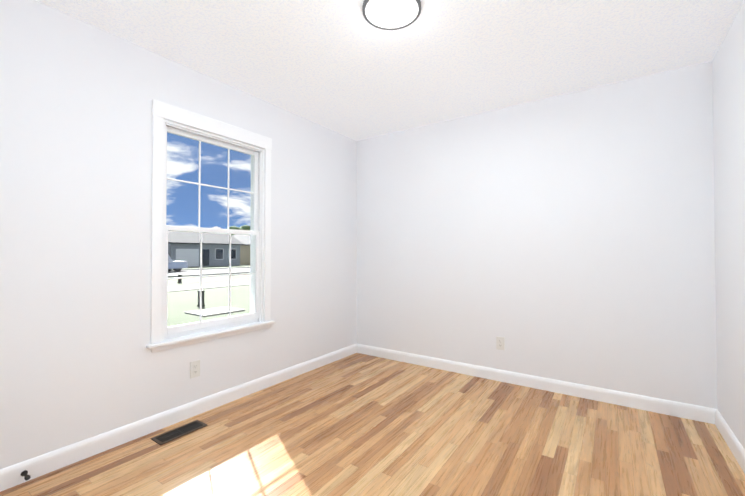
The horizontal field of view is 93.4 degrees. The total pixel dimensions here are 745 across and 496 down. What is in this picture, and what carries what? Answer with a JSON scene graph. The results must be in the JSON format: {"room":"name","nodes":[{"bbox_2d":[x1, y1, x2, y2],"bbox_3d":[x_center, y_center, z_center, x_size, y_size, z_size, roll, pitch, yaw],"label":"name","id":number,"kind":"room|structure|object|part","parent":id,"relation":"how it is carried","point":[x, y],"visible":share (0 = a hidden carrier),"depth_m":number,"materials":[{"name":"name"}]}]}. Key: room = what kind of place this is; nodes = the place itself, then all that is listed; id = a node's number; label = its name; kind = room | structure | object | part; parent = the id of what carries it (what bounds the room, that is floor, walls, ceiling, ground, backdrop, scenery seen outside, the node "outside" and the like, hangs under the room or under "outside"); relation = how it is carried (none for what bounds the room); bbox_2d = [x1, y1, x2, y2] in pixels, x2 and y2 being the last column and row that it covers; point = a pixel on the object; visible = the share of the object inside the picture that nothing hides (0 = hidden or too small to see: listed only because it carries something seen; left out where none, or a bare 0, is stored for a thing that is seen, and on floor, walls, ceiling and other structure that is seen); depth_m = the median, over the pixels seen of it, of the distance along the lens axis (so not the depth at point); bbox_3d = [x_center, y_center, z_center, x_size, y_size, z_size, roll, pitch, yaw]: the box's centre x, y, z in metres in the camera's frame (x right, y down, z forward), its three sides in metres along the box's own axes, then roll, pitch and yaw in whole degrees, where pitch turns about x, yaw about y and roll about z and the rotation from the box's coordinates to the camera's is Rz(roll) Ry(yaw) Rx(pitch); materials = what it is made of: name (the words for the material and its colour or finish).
{"room":"empty bedroom","nodes":[
{"label":"empty bedroom","id":0,"kind":"room"},
{"bbox_2d":[0,0,356,468],"bbox_3d":[-1.255,-0.041,2.622,0.150,2.440,3.878,-1,-1,34],"label":"wall","id":1,"kind":"structure","parent":0,"point":[79,361],"depth_m":2.06,"materials":[{"name":"paint"}]},
{"bbox_2d":[0,344,356,491],"bbox_3d":[-1.187,1.128,2.558,0.015,0.100,3.578,-1,-1,34],"label":"baseboard","id":2,"kind":"structure","parent":1,"relation":"attached to","point":[39,466],"depth_m":2.20,"materials":[{"name":"white paint"}]},
{"bbox_2d":[21,470,30,479],"bbox_3d":[-1.704,1.120,1.726,0.072,0.026,0.026,-1,-1,34],"label":"door stop","id":3,"kind":"object","parent":2,"relation":"attached to","point":[24,473],"visible":1,"depth_m":1.73,"materials":[{"name":"black metal"}]},
{"bbox_2d":[190,360,199,378],"bbox_3d":[-1.250,0.854,2.474,0.009,0.114,0.070,-1,-1,34],"label":"electrical outlet","id":4,"kind":"object","parent":1,"relation":"attached to","point":[194,368],"visible":1,"depth_m":2.47,"materials":[{"name":"plastic"}]},
{"bbox_2d":[146,320,274,348],"bbox_3d":[-1.154,0.629,2.629,0.087,0.020,0.994,-1,-1,34],"label":"window sill","id":5,"kind":"structure","parent":1,"relation":"attached to","point":[201,335],"depth_m":2.54,"materials":[{"name":"white paint"}]},
{"bbox_2d":[150,99,271,352],"bbox_3d":[-1.211,-0.138,2.679,0.179,1.626,0.952,-1,-1,34],"label":"window","id":6,"kind":"structure","parent":1,"relation":"in","point":[161,111],"depth_m":2.59,"materials":[{"name":"white paint"}]},
{"bbox_3d":[-1.148,0.656,2.624,0.011,0.035,0.934,-1,-1,34],"label":"window apron","id":7,"kind":"part","parent":6,"relation":"part of","materials":[{"name":"white wood"}]},
{"bbox_3d":[-1.185,0.220,2.656,0.026,0.736,0.780,-1,-1,34],"label":"window sash","id":8,"kind":"part","parent":6,"relation":"part of","materials":[{"name":"white wood"}]},
{"bbox_3d":[-1.208,-0.470,2.682,0.026,0.712,0.780,-1,-1,34],"label":"window sash","id":9,"kind":"part","parent":6,"relation":"part of","materials":[{"name":"white wood"}]},
{"bbox_2d":[0,353,744,495],"bbox_3d":[0.050,1.226,1.712,3.310,0.120,3.878,-1,-1,34],"label":"floor","id":10,"kind":"structure","parent":0,"point":[357,424],"depth_m":2.05,"materials":[{"name":"brown wood"}]},
{"bbox_2d":[151,420,207,444],"bbox_3d":[-1.225,1.171,2.236,0.127,0.006,0.292,-1,-1,34],"label":"floor vent","id":11,"kind":"object","parent":10,"relation":"in","point":[175,433],"visible":1,"depth_m":2.22,"materials":[{"name":"brown metal"}]},
{"bbox_2d":[35,0,743,140],"bbox_3d":[0.050,-1.334,1.749,3.310,0.120,3.878,-1,-1,34],"label":"ceiling","id":12,"kind":"structure","parent":0,"point":[345,68],"depth_m":2.22,"materials":[{"name":"white paint"}]},
{"bbox_2d":[362,0,420,29],"bbox_3d":[0.102,-1.260,1.859,0.310,0.025,0.310,-1,-1,34],"label":"ceiling light","id":13,"kind":"object","parent":12,"relation":"in","point":[390,14],"visible":1,"depth_m":1.87,"materials":[{"name":"white glass"}]},
{"bbox_2d":[357,61,716,408],"bbox_3d":[1.101,-0.032,3.269,3.010,2.440,0.150,-1,-1,34],"label":"wall","id":14,"kind":"structure","parent":0,"point":[569,237],"depth_m":2.88,"materials":[{"name":"paint"}]},
{"bbox_2d":[496,336,504,349],"bbox_3d":[1.142,0.852,3.133,0.070,0.114,0.009,-1,-1,34],"label":"electrical outlet","id":15,"kind":"object","parent":14,"relation":"attached to","point":[500,343],"visible":1,"depth_m":3.13,"materials":[{"name":"plastic"}]},
{"bbox_2d":[357,344,716,423],"bbox_3d":[1.055,1.137,3.184,3.010,0.100,0.015,-1,-1,34],"label":"baseboard","id":16,"kind":"structure","parent":14,"relation":"attached to","point":[680,409],"depth_m":2.86,"materials":[{"name":"white paint"}]},
{"bbox_2d":[712,0,744,448],"bbox_3d":[1.355,-0.067,0.839,0.150,2.440,3.878,-1,-1,34],"label":"wall","id":17,"kind":"structure","parent":0,"point":[728,67],"depth_m":2.04,"materials":[{"name":"paint"}]},
{"bbox_2d":[715,409,744,473],"bbox_3d":[1.286,1.103,0.869,0.015,0.100,3.578,-1,-1,34],"label":"baseboard","id":18,"kind":"structure","parent":17,"relation":"attached to","point":[735,446],"depth_m":2.03,"materials":[{"name":"white paint"}]},
{"label":"outside","id":19,"kind":"structure","parent":0,"visible":0},
{"bbox_2d":[167,265,249,326],"bbox_3d":[-56.908,2.715,62.962,159.830,0.300,280.000,-1,-1,34],"label":"lawn","id":20,"kind":"structure","parent":19,"point":[192,299],"depth_m":12.69,"materials":[{"name":"green plant"}]},
{"bbox_2d":[197,290,204,306],"bbox_3d":[-5.311,1.555,10.870,0.170,0.490,0.170,-1,-1,34],"label":"pedestal","id":21,"kind":"object","parent":20,"relation":"on","point":[203,291],"depth_m":10.83,"materials":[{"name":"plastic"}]},
{"bbox_2d":[168,231,243,266],"bbox_3d":[-24.104,-0.192,46.165,9.700,5.020,9.700,-1,-1,34],"label":"house","id":22,"kind":"structure","parent":20,"relation":"on","point":[174,237],"depth_m":43.46,"materials":[{"name":"grey"}]},
{"bbox_2d":[168,268,249,275],"bbox_3d":[-12.868,2.116,32.883,8.500,0.015,280.000,-1,-1,34],"label":"asphalt","id":23,"kind":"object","parent":20,"relation":"on","point":[182,272],"depth_m":31.08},
{"bbox_2d":[168,255,187,271],"bbox_3d":[-18.380,1.284,29.879,1.799,1.550,4.398,-1,-1,34],"label":"car","id":24,"kind":"object","parent":23,"relation":"on","point":[175,266],"depth_m":30.39,"materials":[{"name":"silver metal"}]},
{"bbox_2d":[168,267,249,277],"bbox_3d":[-12.868,2.073,32.884,9.000,0.100,280.000,-1,-1,34],"label":"curb","id":25,"kind":"object","parent":20,"relation":"on","point":[210,274],"depth_m":27.94,"materials":[{"name":"concrete"}]},
{"bbox_2d":[168,281,249,291],"bbox_3d":[-2.422,2.004,25.749,2.200,0.030,280.000,-1,-1,34],"label":"sidewalk","id":26,"kind":"structure","parent":20,"relation":"on","point":[197,286],"depth_m":16.95,"materials":[{"name":"concrete"}]},
{"bbox_2d":[185,307,244,316],"bbox_3d":[-4.378,1.764,9.769,1.000,0.040,1.200,-1,-1,34],"label":"pad","id":27,"kind":"object","parent":20,"relation":"on","point":[214,311],"depth_m":9.62,"materials":[{"name":"concrete"}]},
{"bbox_2d":[229,225,249,234],"bbox_3d":[-25.445,-0.936,66.904,4.466,7.116,6.030,-1,-1,34],"label":"tree","id":28,"kind":"object","parent":20,"relation":"on","point":[241,227],"depth_m":66.19,"materials":[{"name":"green plant"}]},
{"bbox_2d":[232,234,249,264],"bbox_3d":[-17.956,-0.110,55.165,9.700,5.120,9.700,-1,-1,34],"label":"house","id":29,"kind":"structure","parent":20,"relation":"on","point":[244,240],"depth_m":50.11,"materials":[{"name":"beige"}]}
]}

